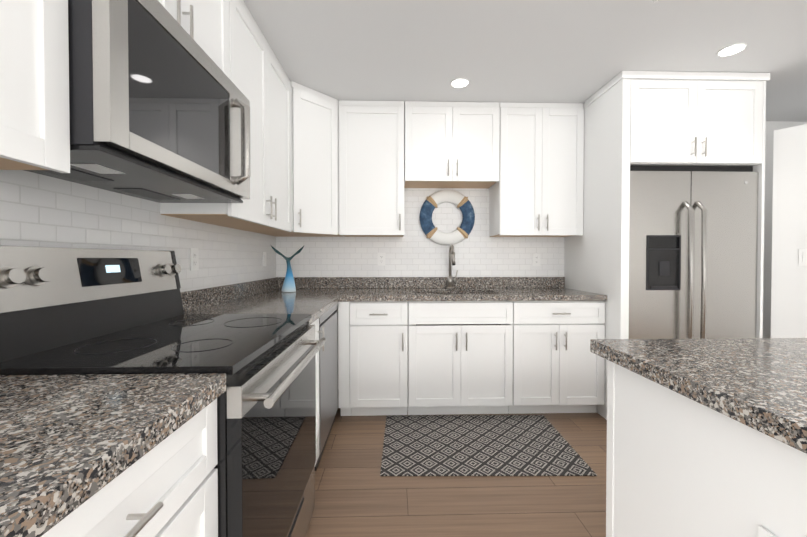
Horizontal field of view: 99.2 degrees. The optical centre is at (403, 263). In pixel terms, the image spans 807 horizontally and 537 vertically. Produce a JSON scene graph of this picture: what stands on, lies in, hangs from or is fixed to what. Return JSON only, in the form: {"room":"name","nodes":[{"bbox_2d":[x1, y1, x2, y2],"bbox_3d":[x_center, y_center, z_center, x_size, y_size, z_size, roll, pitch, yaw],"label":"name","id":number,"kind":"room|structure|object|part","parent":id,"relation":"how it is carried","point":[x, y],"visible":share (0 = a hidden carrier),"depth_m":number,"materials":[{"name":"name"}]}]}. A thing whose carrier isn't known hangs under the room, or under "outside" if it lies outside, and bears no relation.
{"room":"kitchen","nodes":[
{"label":"kitchen","id":0,"kind":"room"},
{"bbox_2d":[305,408,606,536],"bbox_3d":[1.606,1.210,0.098,5.515,0.080,6.300,0,1,-2],"label":"floor","id":1,"kind":"structure","parent":0,"point":[357,494],"depth_m":1.70,"materials":[{"name":"brown wood"}]},
{"bbox_2d":[41,398,217,536],"bbox_3d":[-0.722,0.732,0.482,0.678,0.866,0.610,0,1,-2],"label":"base cabinet","id":2,"kind":"object","parent":1,"relation":"on","point":[167,486],"visible":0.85,"depth_m":0.61,"materials":[{"name":"white paint"}]},
{"bbox_2d":[0,246,325,536],"bbox_3d":[-0.700,0.552,1.170,0.742,1.208,0.762,0,1,-2],"label":"range","id":3,"kind":"object","parent":1,"relation":"on","point":[73,311],"visible":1,"depth_m":1.00,"materials":[{"name":"black ceramic"}]},
{"bbox_2d":[310,318,324,464],"bbox_3d":[-0.757,0.715,1.708,0.678,0.866,0.307,0,1,-2],"label":"base cabinet","id":4,"kind":"object","parent":1,"relation":"on","point":[316,324],"visible":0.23,"depth_m":1.82,"materials":[{"name":"white paint"}]},
{"bbox_2d":[315,303,337,470],"bbox_3d":[-0.761,0.709,2.164,0.599,0.866,0.596,0,1,-2],"label":"dishwasher","id":5,"kind":"object","parent":1,"relation":"on","point":[328,378],"visible":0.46,"depth_m":2.11,"materials":[{"name":"grey metal"}]},
{"bbox_2d":[338,302,407,415],"bbox_3d":[-0.227,0.701,2.761,0.498,0.866,0.656,0,1,-2],"label":"base cabinet","id":6,"kind":"object","parent":1,"relation":"on","point":[378,358],"depth_m":2.47,"materials":[{"name":"white paint"}]},
{"bbox_3d":[-0.429,0.704,2.523,0.080,0.866,0.120,0,1,-2],"label":"base cabinet back filler","id":7,"kind":"part","parent":6,"relation":"part of","materials":[{"name":"white wood"}]},
{"bbox_2d":[407,301,512,414],"bbox_3d":[0.407,0.701,2.779,0.761,0.866,0.656,0,1,-2],"label":"base cabinet","id":8,"kind":"object","parent":1,"relation":"on","point":[459,369],"visible":0.94,"depth_m":2.49,"materials":[{"name":"white paint"}]},
{"bbox_2d":[380,415,596,475],"bbox_3d":[0.459,1.137,2.206,1.170,0.007,0.710,0,1,0],"label":"rug","id":9,"kind":"object","parent":1,"relation":"on","point":[476,445],"visible":1,"depth_m":2.12,"materials":[{"name":"grey fabric"}]},
{"bbox_2d":[508,301,604,413],"bbox_3d":[1.129,0.700,2.799,0.676,0.866,0.656,0,1,-2],"label":"base cabinet","id":10,"kind":"object","parent":1,"relation":"on","point":[558,366],"visible":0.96,"depth_m":2.51,"materials":[{"name":"white paint"}]},
{"bbox_2d":[564,71,769,419],"bbox_3d":[1.973,-0.085,2.729,1.026,2.438,0.822,0,1,-2],"label":"tall cabinet","id":11,"kind":"object","parent":1,"relation":"on","point":[668,121],"visible":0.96,"depth_m":2.36,"materials":[{"name":"white paint"}]},
{"bbox_2d":[629,171,758,338],"bbox_3d":[1.992,0.247,2.711,0.915,1.775,0.813,0,1,-2],"label":"fridge","id":12,"kind":"object","parent":1,"relation":"on","point":[693,244],"visible":0.42,"depth_m":2.37,"materials":[{"name":"grey metal"}]},
{"bbox_2d":[606,360,806,536],"bbox_3d":[1.246,0.741,-0.176,1.149,0.866,2.584,0,1,-2],"label":"kitchen island","id":13,"kind":"object","parent":1,"relation":"on","point":[678,465],"visible":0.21,"depth_m":0.80,"materials":[{"name":"white paint"}]},
{"bbox_2d":[590,338,806,453],"bbox_3d":[1.259,0.285,-0.192,1.225,0.042,2.665,0,1,-2],"label":"island countertop","id":14,"kind":"structure","parent":13,"relation":"on","point":[759,384],"depth_m":0.80,"materials":[{"name":"stone"}]},
{"bbox_2d":[758,526,775,536],"bbox_3d":[0.660,0.543,0.603,0.008,0.115,0.070,0,1,-2],"label":"outlet","id":15,"kind":"object","parent":13,"relation":"attached to","point":[763,531],"visible":1,"depth_m":0.63,"materials":[{"name":"white plastic"}]},
{"bbox_2d":[243,0,806,121],"bbox_3d":[1.606,-1.310,0.064,5.515,0.080,6.300,0,1,-2],"label":"ceiling","id":16,"kind":"structure","parent":0,"point":[545,51],"depth_m":2.03,"materials":[{"name":"white paint"}]},
{"bbox_2d":[450,78,468,87],"bbox_3d":[0.405,-1.300,2.471,0.136,0.010,0.136,0,1,-2],"label":"recessed light","id":17,"kind":"object","parent":16,"relation":"in","point":[459,82],"visible":1,"depth_m":2.46,"materials":[{"name":"white plastic"}]},
{"bbox_2d":[716,43,746,56],"bbox_3d":[1.987,-1.294,2.081,0.136,0.010,0.136,0,1,-2],"label":"recessed light","id":18,"kind":"object","parent":16,"relation":"in","point":[732,49],"visible":1,"depth_m":2.07,"materials":[{"name":"white plastic"}]},
{"bbox_2d":[336,121,806,337],"bbox_3d":[1.569,-0.092,3.181,5.415,2.440,0.100,0,1,-2],"label":"wall","id":19,"kind":"structure","parent":0,"point":[771,126],"depth_m":3.18,"materials":[{"name":"white paint"}]},
{"bbox_2d":[250,81,342,236],"bbox_3d":[-0.822,-0.767,2.748,0.608,1.074,0.608,0,1,-2],"label":"upper cabinet","id":20,"kind":"object","parent":19,"relation":"attached to","point":[315,158],"visible":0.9,"depth_m":2.59,"materials":[{"name":"white paint"}]},
{"bbox_2d":[339,100,403,236],"bbox_3d":[-0.258,-0.769,2.890,0.523,1.074,0.356,0,1,-2],"label":"upper cabinet","id":21,"kind":"object","parent":19,"relation":"attached to","point":[371,168],"visible":1,"depth_m":2.75,"materials":[{"name":"white paint"}]},
{"bbox_2d":[276,188,563,276],"bbox_3d":[0.165,-0.246,3.082,2.591,0.929,0.004,0,1,-2],"label":"wall tile","id":22,"kind":"structure","parent":19,"relation":"attached to","point":[413,251],"depth_m":3.08,"materials":[{"name":"white tile"}]},
{"bbox_2d":[378,253,384,265],"bbox_3d":[-0.197,-0.040,3.068,0.070,0.115,0.008,0,1,-2],"label":"electrical outlet","id":23,"kind":"object","parent":22,"relation":"attached to","point":[381,259],"visible":1,"depth_m":3.07,"materials":[{"name":"white plastic"}]},
{"bbox_2d":[420,190,474,244],"bbox_3d":[0.389,-0.410,3.054,0.494,0.494,0.079,0,1,-2],"label":"life ring","id":24,"kind":"object","parent":22,"relation":"hanging from","point":[431,231],"visible":0.96,"depth_m":3.03,"materials":[{"name":"blue plastic"}]},
{"bbox_2d":[532,253,539,265],"bbox_3d":[1.203,-0.036,3.107,0.070,0.115,0.008,0,1,-2],"label":"electrical outlet","id":25,"kind":"object","parent":22,"relation":"attached to","point":[536,259],"visible":1,"depth_m":3.10,"materials":[{"name":"white plastic"}]},
{"bbox_2d":[404,101,499,187],"bbox_3d":[0.390,-0.987,2.905,0.766,0.638,0.356,0,1,-2],"label":"upper cabinet","id":26,"kind":"object","parent":19,"relation":"attached to","point":[451,144],"visible":0.96,"depth_m":2.77,"materials":[{"name":"white paint"}]},
{"bbox_2d":[489,102,583,236],"bbox_3d":[1.120,-0.769,2.929,0.687,1.074,0.356,0,1,-2],"label":"upper cabinet","id":27,"kind":"object","parent":19,"relation":"attached to","point":[536,190],"visible":1,"depth_m":2.79,"materials":[{"name":"white paint"}]},
{"bbox_2d":[771,124,806,337],"bbox_3d":[3.109,0.113,1.807,0.100,2.067,1.600,-1,1,-37],"label":"door","id":28,"kind":"structure","parent":0,"point":[789,279],"depth_m":2.34,"materials":[{"name":"white paint"}]},
{"bbox_2d":[799,249,806,265],"bbox_3d":[2.675,-0.043,2.280,0.011,0.115,0.070,-1,1,-37],"label":"switch plate","id":29,"kind":"object","parent":28,"relation":"attached to","point":[802,257],"visible":1,"depth_m":2.29,"materials":[{"name":"white plastic"}]},
{"bbox_3d":[-1.100,-0.049,0.005,0.100,2.440,6.300,0,1,-2],"label":"wall","id":30,"kind":"structure","parent":0,"visible":0},
{"bbox_2d":[0,0,69,172],"bbox_3d":[-0.887,-0.738,0.613,0.356,1.074,0.302,0,1,-2],"label":"upper cabinet","id":31,"kind":"object","parent":30,"relation":"attached to","point":[34,93],"visible":1,"depth_m":0.71,"materials":[{"name":"white paint"}]},
{"bbox_2d":[0,170,275,291],"bbox_3d":[-1.076,-0.030,1.153,0.004,0.549,3.794,0,1,-2],"label":"wall tile","id":32,"kind":"structure","parent":30,"relation":"attached to","point":[38,210],"depth_m":1.30,"materials":[{"name":"white tile"}]},
{"bbox_2d":[190,248,198,270],"bbox_3d":[-1.087,-0.023,1.786,0.008,0.115,0.070,0,1,-2],"label":"electrical outlet","id":33,"kind":"object","parent":32,"relation":"attached to","point":[194,258],"visible":1,"depth_m":1.78,"materials":[{"name":"white plastic"}]},
{"bbox_2d":[262,252,265,265],"bbox_3d":[-1.113,-0.036,2.756,0.011,0.115,0.070,0,1,-2],"label":"electrical outlet","id":34,"kind":"object","parent":32,"relation":"attached to","point":[264,258],"visible":1,"depth_m":2.74,"materials":[{"name":"white plastic"}]},
{"bbox_2d":[158,0,229,78],"bbox_3d":[-0.903,-1.003,1.143,0.356,0.558,0.758,0,1,-2],"label":"upper cabinet","id":35,"kind":"object","parent":30,"relation":"attached to","point":[205,24],"visible":0.25,"depth_m":1.37,"materials":[{"name":"white paint"}]},
{"bbox_2d":[24,0,250,202],"bbox_3d":[-0.849,-0.491,1.151,0.465,0.458,0.758,0,1,-2],"label":"over-the-range microwave","id":36,"kind":"object","parent":35,"relation":"attached to","point":[159,105],"visible":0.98,"depth_m":0.95,"materials":[{"name":"grey metal"}]},
{"bbox_2d":[160,0,291,231],"bbox_3d":[-0.926,-0.757,1.984,0.356,1.074,0.910,0,1,-2],"label":"upper cabinet","id":37,"kind":"object","parent":30,"relation":"attached to","point":[259,79],"visible":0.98,"depth_m":1.90,"materials":[{"name":"white paint"}]},
{"bbox_3d":[-0.701,0.742,-0.274,0.678,0.866,0.898,0,1,-2],"label":"base cabinet","id":38,"kind":"object","parent":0,"visible":0},
{"bbox_2d":[0,373,225,536],"bbox_3d":[-0.713,0.232,0.025,0.658,0.142,1.511,0,1,-2],"label":"countertop","id":39,"kind":"structure","parent":38,"relation":"on","point":[69,444],"depth_m":0.53,"materials":[{"name":"stone"}]},
{"bbox_2d":[180,281,343,324],"bbox_3d":[-0.768,0.205,1.984,0.660,0.142,0.871,0,1,-2],"label":"countertop","id":40,"kind":"structure","parent":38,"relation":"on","point":[315,298],"depth_m":2.06,"materials":[{"name":"stone"}]},
{"bbox_2d":[255,277,606,301],"bbox_3d":[0.174,0.195,2.766,2.587,0.142,0.642,0,1,-2],"label":"countertop","id":41,"kind":"structure","parent":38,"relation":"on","point":[356,289],"depth_m":2.97,"materials":[{"name":"stone"}]},
{"bbox_2d":[271,246,303,291],"bbox_3d":[-0.909,0.037,2.719,0.252,0.371,0.108,0,1,-2],"label":"sculpture","id":42,"kind":"object","parent":41,"relation":"on","point":[288,284],"visible":1,"depth_m":2.71,"materials":[{"name":"ceramic"}]},
{"bbox_2d":[447,244,457,288],"bbox_3d":[0.432,0.026,2.943,0.100,0.387,0.224,0,1,-2],"label":"faucet","id":43,"kind":"object","parent":41,"relation":"on","point":[451,257],"visible":1,"depth_m":3.01,"materials":[{"name":"silver metal"}]},
{"bbox_2d":[416,324,500,324],"bbox_3d":[0.412,0.365,2.779,0.642,0.197,0.382,0,1,-2],"label":"sink basin","id":44,"kind":"object","parent":41,"relation":"in","point":[458,324],"visible":0.04,"depth_m":2.59,"materials":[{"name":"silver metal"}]}
]}

